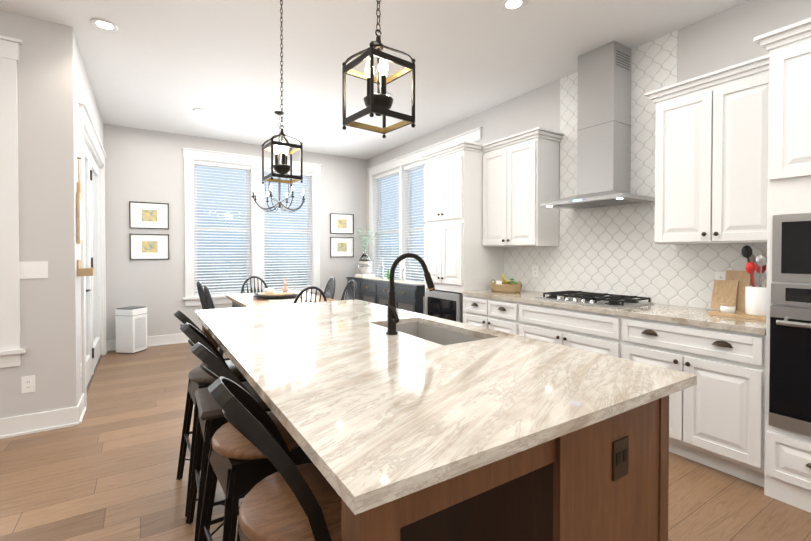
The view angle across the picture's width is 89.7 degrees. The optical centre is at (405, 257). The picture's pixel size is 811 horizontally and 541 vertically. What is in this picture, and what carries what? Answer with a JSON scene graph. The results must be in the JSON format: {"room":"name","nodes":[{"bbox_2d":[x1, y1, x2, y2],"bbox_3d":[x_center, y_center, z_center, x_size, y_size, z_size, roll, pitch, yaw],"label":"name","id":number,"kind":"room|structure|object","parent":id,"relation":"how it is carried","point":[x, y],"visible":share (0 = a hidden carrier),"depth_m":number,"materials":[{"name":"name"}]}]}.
{"room":"kitchen","nodes":[
{"label":"kitchen","id":0,"kind":"room"},
{"bbox_2d":[0,10,81,418],"bbox_3d":[-4.325,-0.221,2.079,4.140,3.050,0.150,0,1,-33],"label":"wall","id":1,"kind":"structure","parent":0,"point":[54,86],"depth_m":3.05,"materials":[{"name":"grey paint"}]},
{"bbox_2d":[21,375,34,393],"bbox_3d":[-2.770,0.932,2.995,0.075,0.120,0.008,0,1,-33],"label":"electrical outlet plate","id":2,"kind":"object","parent":1,"relation":"attached to","point":[27,384],"visible":1,"depth_m":2.99,"materials":[{"name":"white plastic"}]},
{"bbox_2d":[19,261,47,278],"bbox_3d":[-2.740,0.092,3.001,0.165,0.125,0.012,0,1,-33],"label":"switch plate","id":3,"kind":"object","parent":1,"relation":"attached to","point":[32,269],"visible":1,"depth_m":3.00,"materials":[{"name":"white plastic"}]},
{"bbox_2d":[0,404,82,438],"bbox_3d":[-4.266,1.235,2.032,4.167,0.140,0.029,0,1,-33],"label":"baseboard","id":4,"kind":"structure","parent":1,"relation":"attached to","point":[20,425],"depth_m":3.03,"materials":[{"name":"white"}]},
{"bbox_2d":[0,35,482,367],"bbox_3d":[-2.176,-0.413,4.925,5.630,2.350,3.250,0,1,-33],"label":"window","id":5,"kind":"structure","parent":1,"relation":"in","point":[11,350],"depth_m":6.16,"materials":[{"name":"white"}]},
{"bbox_2d":[194,160,250,295],"bbox_3d":[-2.821,-0.436,6.316,0.803,2.022,0.060,0,1,-33],"label":"window blinds","id":6,"kind":"object","parent":5,"relation":"attached to","point":[222,165],"visible":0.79,"depth_m":6.30,"materials":[{"name":"white plastic"}]},
{"bbox_2d":[263,168,311,291],"bbox_3d":[-1.976,-0.444,6.857,0.818,2.022,0.060,0,1,-33],"label":"window blinds","id":7,"kind":"object","parent":5,"relation":"attached to","point":[306,174],"visible":0.77,"depth_m":6.86,"materials":[{"name":"white plastic"}]},
{"bbox_2d":[374,169,398,278],"bbox_3d":[-0.301,-0.446,7.021,0.060,2.022,0.888,0,1,-33],"label":"window blinds","id":8,"kind":"object","parent":5,"relation":"attached to","point":[387,174],"visible":0.71,"depth_m":7.04,"materials":[{"name":"white plastic"}]},
{"bbox_2d":[404,160,424,281],"bbox_3d":[0.238,-0.435,6.179,0.060,2.022,0.888,0,1,-33],"label":"window blinds","id":9,"kind":"object","parent":5,"relation":"attached to","point":[415,165],"visible":0.5,"depth_m":6.31,"materials":[{"name":"white plastic"}]},
{"bbox_2d":[80,52,107,339],"bbox_3d":[-3.406,-0.250,4.317,0.180,3.050,2.610,0,1,-33],"label":"wall","id":10,"kind":"structure","parent":0,"point":[86,92],"depth_m":4.30,"materials":[{"name":"grey paint"}]},
{"bbox_2d":[80,362,81,378],"bbox_3d":[-2.661,0.928,3.343,0.008,0.120,0.075,0,1,-33],"label":"outlet","id":11,"kind":"object","parent":10,"relation":"attached to","point":[80,370],"visible":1,"depth_m":3.34,"materials":[{"name":"white plastic"}]},
{"bbox_2d":[77,393,85,416],"bbox_3d":[-2.621,1.218,3.303,0.027,0.140,0.337,0,1,-33],"label":"baseboard","id":12,"kind":"structure","parent":10,"relation":"attached to","point":[81,401],"depth_m":3.35,"materials":[{"name":"white"}]},
{"bbox_2d":[77,157,94,275],"bbox_3d":[-2.588,-0.327,3.299,0.099,0.950,0.155,0,1,-33],"label":"decor","id":13,"kind":"object","parent":10,"relation":"attached to","point":[85,271],"visible":0.98,"depth_m":3.25,"materials":[{"name":"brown wood"}]},
{"bbox_2d":[84,141,100,384],"bbox_3d":[-3.359,0.060,4.381,0.115,2.384,2.012,0,1,-33],"label":"french door","id":14,"kind":"structure","parent":10,"relation":"in","point":[92,175],"depth_m":4.64,"materials":[{"name":"white wood"}]},
{"bbox_2d":[79,101,106,406],"bbox_3d":[-3.388,-0.018,4.361,0.195,2.585,2.350,0,1,-33],"label":"door frame","id":15,"kind":"structure","parent":10,"relation":"attached to","point":[89,135],"depth_m":4.34,"materials":[{"name":"white painted wood"}]},
{"bbox_2d":[104,124,367,339],"bbox_3d":[-2.488,-0.280,6.555,4.080,3.050,0.170,0,1,-33],"label":"wall","id":16,"kind":"structure","parent":0,"point":[142,165],"depth_m":5.87,"materials":[{"name":"grey paint"}]},
{"bbox_2d":[106,333,188,351],"bbox_3d":[-2.379,1.176,6.551,3.940,0.140,0.027,0,1,-33],"label":"baseboard","id":17,"kind":"structure","parent":16,"relation":"attached to","point":[158,340],"depth_m":5.84,"materials":[{"name":"white wood"}]},
{"bbox_2d":[129,201,168,228],"bbox_3d":[-3.606,-0.589,5.746,0.470,0.370,0.019,0,1,-33],"label":"picture frame","id":18,"kind":"object","parent":16,"relation":"attached to","point":[146,215],"visible":0.96,"depth_m":5.74,"materials":[{"name":"black"}]},
{"bbox_2d":[130,234,168,259],"bbox_3d":[-3.606,-0.149,5.752,0.470,0.360,0.019,0,1,-33],"label":"picture frame","id":19,"kind":"object","parent":16,"relation":"attached to","point":[149,246],"visible":0.98,"depth_m":5.75,"materials":[{"name":"black"}]},
{"bbox_2d":[330,213,353,233],"bbox_3d":[-1.138,-0.605,7.326,0.450,0.360,0.019,0,1,-33],"label":"picture frame","id":20,"kind":"object","parent":16,"relation":"attached to","point":[341,223],"visible":0.98,"depth_m":7.32,"materials":[{"name":"black"}]},
{"bbox_2d":[330,237,353,256],"bbox_3d":[-1.138,-0.185,7.331,0.450,0.360,0.019,0,1,-33],"label":"picture frame","id":21,"kind":"object","parent":16,"relation":"attached to","point":[341,246],"visible":1,"depth_m":7.33,"materials":[{"name":"black"}]},
{"bbox_2d":[0,0,748,159],"bbox_3d":[-1.390,-1.783,1.129,8.380,0.100,10.460,0,1,-33],"label":"ceiling","id":22,"kind":"structure","parent":0,"point":[168,66],"depth_m":3.55,"materials":[{"name":"white paint"}]},
{"bbox_2d":[90,18,118,31],"bbox_3d":[-2.272,-1.753,3.082,0.174,0.012,0.174,0,1,30],"label":"recessed light","id":23,"kind":"object","parent":22,"relation":"in","point":[103,24],"depth_m":3.07,"materials":[{"name":"white"}]},
{"bbox_2d":[193,108,208,113],"bbox_3d":[-2.490,-1.777,4.961,0.174,0.012,0.174,-1,1,-42],"label":"recessed light","id":24,"kind":"object","parent":22,"relation":"in","point":[202,111],"depth_m":4.95,"materials":[{"name":"white"}]},
{"bbox_2d":[251,177,304,212],"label":"chandelier","id":25,"kind":"object","parent":22,"relation":"hanging from","point":[279,203],"depth_m":5.03,"materials":[{"name":"brown metal"}]},
{"bbox_2d":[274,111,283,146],"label":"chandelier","id":26,"kind":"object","parent":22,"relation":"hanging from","point":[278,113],"depth_m":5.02,"materials":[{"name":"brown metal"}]},
{"bbox_2d":[262,0,302,186],"bbox_3d":[-0.805,-1.118,2.652,0.216,1.270,0.216,0,1,-33],"label":"pendant lantern","id":27,"kind":"object","parent":22,"relation":"hanging from","point":[282,169],"visible":1,"depth_m":2.64,"materials":[{"name":"brown metal"}]},
{"bbox_2d":[342,0,414,137],"bbox_3d":[-0.104,-1.116,1.558,0.206,1.245,0.206,-1,1,-39],"label":"pendant lantern","id":28,"kind":"object","parent":22,"relation":"hanging from","point":[380,102],"visible":1,"depth_m":1.54,"materials":[{"name":"brown metal"}]},
{"bbox_2d":[501,0,526,11],"bbox_3d":[0.747,-1.749,2.818,0.174,0.012,0.174,0,1,12],"label":"recessed light","id":29,"kind":"object","parent":22,"relation":"in","point":[506,5],"depth_m":2.82,"materials":[{"name":"white"}]},
{"bbox_2d":[0,343,810,540],"bbox_3d":[-1.390,1.366,1.170,8.380,0.100,10.460,0,1,-33],"label":"floor","id":30,"kind":"structure","parent":0,"point":[106,469],"depth_m":2.36,"materials":[{"name":"brown wood"}]},
{"bbox_2d":[115,306,146,353],"bbox_3d":[-3.663,0.964,5.457,0.252,0.592,0.251,0,1,7],"label":"air purifier","id":31,"kind":"object","parent":30,"relation":"on","point":[131,328],"visible":1,"depth_m":5.34,"materials":[{"name":"white plastic"}]},
{"bbox_2d":[197,281,219,346],"bbox_3d":[-2.296,0.777,5.069,0.520,0.981,0.464,-1,1,-36],"label":"dining chair","id":32,"kind":"object","parent":30,"relation":"on","point":[202,297],"visible":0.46,"depth_m":4.92,"materials":[{"name":"black paint"}]},
{"bbox_2d":[173,310,246,516],"bbox_3d":[-1.054,0.793,2.328,0.468,1.020,0.441,-1,1,-35],"label":"stool","id":33,"kind":"object","parent":30,"relation":"on","point":[198,377],"visible":0.27,"depth_m":2.23,"materials":[{"name":"black wood"}]},
{"bbox_2d":[204,285,229,359],"bbox_3d":[-1.931,0.785,4.498,0.520,0.981,0.464,0,1,-33],"label":"dining chair","id":34,"kind":"object","parent":30,"relation":"on","point":[210,303],"visible":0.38,"depth_m":4.29,"materials":[{"name":"black paint"}]},
{"bbox_2d":[180,322,270,540],"bbox_3d":[-0.795,0.798,1.924,0.468,1.020,0.441,0,1,-31],"label":"stool","id":35,"kind":"object","parent":30,"relation":"on","point":[212,419],"visible":0.33,"depth_m":1.77,"materials":[{"name":"black wood"}]},
{"bbox_2d":[190,342,312,540],"bbox_3d":[-0.547,0.803,1.536,0.468,1.020,0.441,-1,1,-36],"label":"stool","id":36,"kind":"object","parent":30,"relation":"on","point":[239,463],"visible":0.46,"depth_m":1.39,"materials":[{"name":"black wood"}]},
{"bbox_2d":[241,276,267,293],"bbox_3d":[-2.101,0.768,5.816,0.464,0.981,0.520,0,1,-33],"label":"dining chair","id":37,"kind":"object","parent":30,"relation":"on","point":[245,282],"visible":0.23,"depth_m":5.98,"materials":[{"name":"black paint"}]},
{"bbox_2d":[208,376,340,540],"bbox_3d":[-0.278,0.809,1.116,0.468,1.020,0.441,0,1,-29],"label":"stool","id":38,"kind":"object","parent":30,"relation":"on","point":[289,500],"visible":0.83,"depth_m":1.00,"materials":[{"name":"brown wood"}]},
{"bbox_2d":[226,291,337,307],"bbox_3d":[-1.594,0.882,5.118,1.000,0.765,1.450,0,1,-33],"label":"dining table","id":39,"kind":"object","parent":30,"relation":"on","point":[244,300],"visible":0.04,"depth_m":4.87,"materials":[{"name":"brown wood"}]},
{"bbox_2d":[250,278,312,303],"bbox_3d":[-1.594,0.378,5.111,0.620,0.240,1.400,0,1,-33],"label":"centerpiece","id":40,"kind":"object","parent":39,"relation":"on","point":[284,296],"visible":0.98,"depth_m":4.93,"materials":[{"name":"beige"}]},
{"bbox_2d":[293,286,326,303],"bbox_3d":[-1.104,0.786,4.443,0.464,0.981,0.520,0,1,-33],"label":"dining chair","id":41,"kind":"object","parent":30,"relation":"on","point":[308,288],"visible":0.23,"depth_m":4.23,"materials":[{"name":"black paint"}]},
{"bbox_2d":[324,277,335,298],"bbox_3d":[-1.257,0.769,5.734,0.520,0.981,0.464,0,1,-30],"label":"dining chair","id":42,"kind":"object","parent":30,"relation":"on","point":[329,293],"visible":0.29,"depth_m":5.81,"materials":[{"name":"black paint"}]},
{"bbox_2d":[341,279,356,299],"bbox_3d":[-0.891,0.776,5.163,0.520,0.981,0.464,0,1,-33],"label":"dining chair","id":43,"kind":"object","parent":30,"relation":"on","point":[349,283],"visible":0.27,"depth_m":5.27,"materials":[{"name":"black paint"}]},
{"bbox_2d":[346,277,424,313],"bbox_3d":[-0.279,0.802,6.423,0.476,0.890,2.210,0,1,-33],"label":"sideboard","id":44,"kind":"object","parent":30,"relation":"on","point":[408,297],"visible":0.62,"depth_m":6.02,"materials":[{"name":"grey wood"}]},
{"bbox_2d":[355,228,389,280],"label":"decor","id":45,"kind":"object","parent":44,"relation":"on","point":[364,265],"depth_m":7.04,"materials":[{"name":"beige ceramic"}]},
{"bbox_2d":[394,259,424,283],"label":"decor","id":46,"kind":"object","parent":44,"relation":"on","point":[400,281],"depth_m":6.07,"materials":[{"name":"beige"}]},
{"bbox_2d":[201,323,668,540],"bbox_3d":[-0.258,0.860,2.125,1.173,0.888,2.494,0,1,-33],"label":"kitchen island","id":47,"kind":"object","parent":30,"relation":"on","point":[609,481],"depth_m":1.18,"materials":[{"name":"brown wood"}]},
{"bbox_2d":[195,303,622,518],"bbox_3d":[-0.443,0.401,2.001,0.815,0.032,2.600,0,1,-33],"label":"island countertop","id":48,"kind":"structure","parent":47,"relation":"on","point":[385,419],"depth_m":1.14,"materials":[{"name":"beige stone"}]},
{"bbox_2d":[385,253,434,334],"bbox_3d":[0.023,0.180,2.072,0.352,0.407,0.119,0,1,-33],"label":"faucet","id":49,"kind":"object","parent":48,"relation":"on","point":[392,318],"visible":1,"depth_m":2.04,"materials":[{"name":"black metal"}]},
{"bbox_2d":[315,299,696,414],"bbox_3d":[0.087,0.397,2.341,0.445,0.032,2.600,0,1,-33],"label":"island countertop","id":50,"kind":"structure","parent":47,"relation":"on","point":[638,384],"depth_m":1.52,"materials":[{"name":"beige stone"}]},
{"bbox_2d":[379,319,486,342],"bbox_3d":[0.124,0.513,2.188,0.364,0.220,0.724,0,1,-33],"label":"sink","id":51,"kind":"object","parent":50,"relation":"in","point":[432,331],"depth_m":2.42,"materials":[{"name":"grey metal"}]},
{"bbox_2d":[419,141,503,313],"bbox_3d":[0.665,0.018,4.819,0.662,2.500,0.824,0,1,-33],"label":"pantry cabinet","id":52,"kind":"object","parent":30,"relation":"on","point":[459,257],"visible":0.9,"depth_m":4.50,"materials":[{"name":"white wood"}]},
{"bbox_2d":[423,290,462,322],"bbox_3d":[0.644,0.813,4.816,0.653,0.840,0.630,0,1,-33],"label":"wine fridge","id":53,"kind":"object","parent":52,"relation":"in","point":[447,305],"visible":0.21,"depth_m":4.63,"materials":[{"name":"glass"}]},
{"bbox_2d":[462,293,509,332],"bbox_3d":[1.097,0.839,4.181,0.634,0.876,0.839,0,1,-33],"label":"base cabinet","id":54,"kind":"object","parent":30,"relation":"on","point":[493,313],"depth_m":4.05,"materials":[{"name":"white wood"}]},
{"bbox_2d":[510,301,605,354],"bbox_3d":[1.543,0.848,3.486,0.634,0.876,1.090,0,1,-33],"label":"base cabinet","id":55,"kind":"object","parent":30,"relation":"on","point":[584,329],"depth_m":3.33,"materials":[{"name":"white wood"}]},
{"bbox_2d":[606,313,765,486],"bbox_3d":[1.997,0.858,2.775,0.634,0.876,0.879,0,1,-33],"label":"base cabinet","id":56,"kind":"object","parent":30,"relation":"on","point":[717,416],"depth_m":2.46,"materials":[{"name":"white wood"}]},
{"bbox_2d":[462,289,765,332],"bbox_3d":[1.552,0.391,3.463,0.637,0.040,2.528,0,1,-33],"label":"countertop","id":57,"kind":"structure","parent":56,"relation":"on","point":[696,316],"depth_m":2.86,"materials":[{"name":"beige stone"}]},
{"bbox_2d":[490,274,521,292],"bbox_3d":[1.056,0.267,4.290,0.269,0.185,0.386,0,1,-33],"label":"fruit basket","id":58,"kind":"object","parent":57,"relation":"on","point":[505,286],"visible":1,"depth_m":4.18,"materials":[{"name":"wicker"}]},
{"bbox_2d":[534,290,653,308],"bbox_3d":[1.570,0.343,3.456,0.515,0.054,0.770,0,1,-33],"label":"cooktop","id":59,"kind":"object","parent":57,"relation":"in","point":[602,299],"visible":1,"depth_m":3.34,"materials":[{"name":"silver metal"}]},
{"bbox_2d":[708,245,766,320],"bbox_3d":[2.224,0.151,2.673,0.306,0.460,0.420,0,1,-33],"label":"utensil crock","id":60,"kind":"object","parent":57,"relation":"on","point":[735,294],"visible":0.75,"depth_m":2.64,"materials":[{"name":"brown wood"}]},
{"bbox_2d":[754,18,810,512],"bbox_3d":[2.406,0.055,2.046,0.722,2.500,0.874,0,1,-33],"label":"tall cabinet","id":61,"kind":"object","parent":30,"relation":"on","point":[787,470],"visible":1,"depth_m":2.13,"materials":[{"name":"white painted wood"},{"name":"stainless steel"},{"name":"black glass"}]},
{"bbox_2d":[368,0,810,294],"bbox_3d":[2.075,-0.238,3.368,0.150,3.050,10.460,0,1,-33],"label":"wall","id":62,"kind":"structure","parent":0,"point":[724,39],"depth_m":3.09,"materials":[{"name":"grey paint"}]},
{"bbox_2d":[482,127,563,246],"bbox_3d":[1.188,-0.669,4.248,0.376,1.110,0.789,0,1,-33],"label":"upper cabinet","id":63,"kind":"object","parent":62,"relation":"attached to","point":[520,177],"visible":1,"depth_m":4.04,"materials":[{"name":"white wood"}]},
{"bbox_2d":[540,41,654,209],"bbox_3d":[1.615,-1.107,3.465,0.495,1.313,0.760,0,1,-33],"label":"range hood","id":64,"kind":"object","parent":62,"relation":"attached to","point":[604,134],"visible":1,"depth_m":3.42,"materials":[{"name":"silver metal"}]},
{"bbox_2d":[504,30,766,311],"bbox_3d":[1.818,-0.698,3.619,0.005,2.134,2.527,0,1,-33],"label":"tile backsplash","id":65,"kind":"structure","parent":62,"relation":"attached to","point":[616,250],"depth_m":3.44,"materials":[{"name":"white tile"}]},
{"bbox_2d":[532,265,537,276],"bbox_3d":[1.373,0.145,4.312,0.008,0.120,0.075,0,1,-33],"label":"outlet","id":66,"kind":"object","parent":65,"relation":"attached to","point":[534,270],"visible":1,"depth_m":4.32,"materials":[{"name":"white plastic"}]},
{"bbox_2d":[715,272,725,279],"bbox_3d":[2.262,0.163,2.923,0.008,0.120,0.075,0,1,-33],"label":"outlet","id":67,"kind":"object","parent":65,"relation":"attached to","point":[720,275],"visible":0.48,"depth_m":2.92,"materials":[{"name":"white plastic"}]},
{"bbox_2d":[645,54,768,244],"bbox_3d":[2.127,-0.650,2.781,0.376,1.110,0.780,0,1,-33],"label":"upper cabinet","id":68,"kind":"object","parent":62,"relation":"attached to","point":[711,160],"visible":0.73,"depth_m":2.66,"materials":[{"name":"white wood"}]},
{"label":"outside","id":69,"kind":"structure","parent":0,"visible":0},
{"bbox_2d":[197,166,424,289],"bbox_3d":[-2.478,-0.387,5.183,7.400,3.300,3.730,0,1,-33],"label":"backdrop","id":70,"kind":"structure","parent":69,"point":[242,176],"depth_m":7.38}
]}

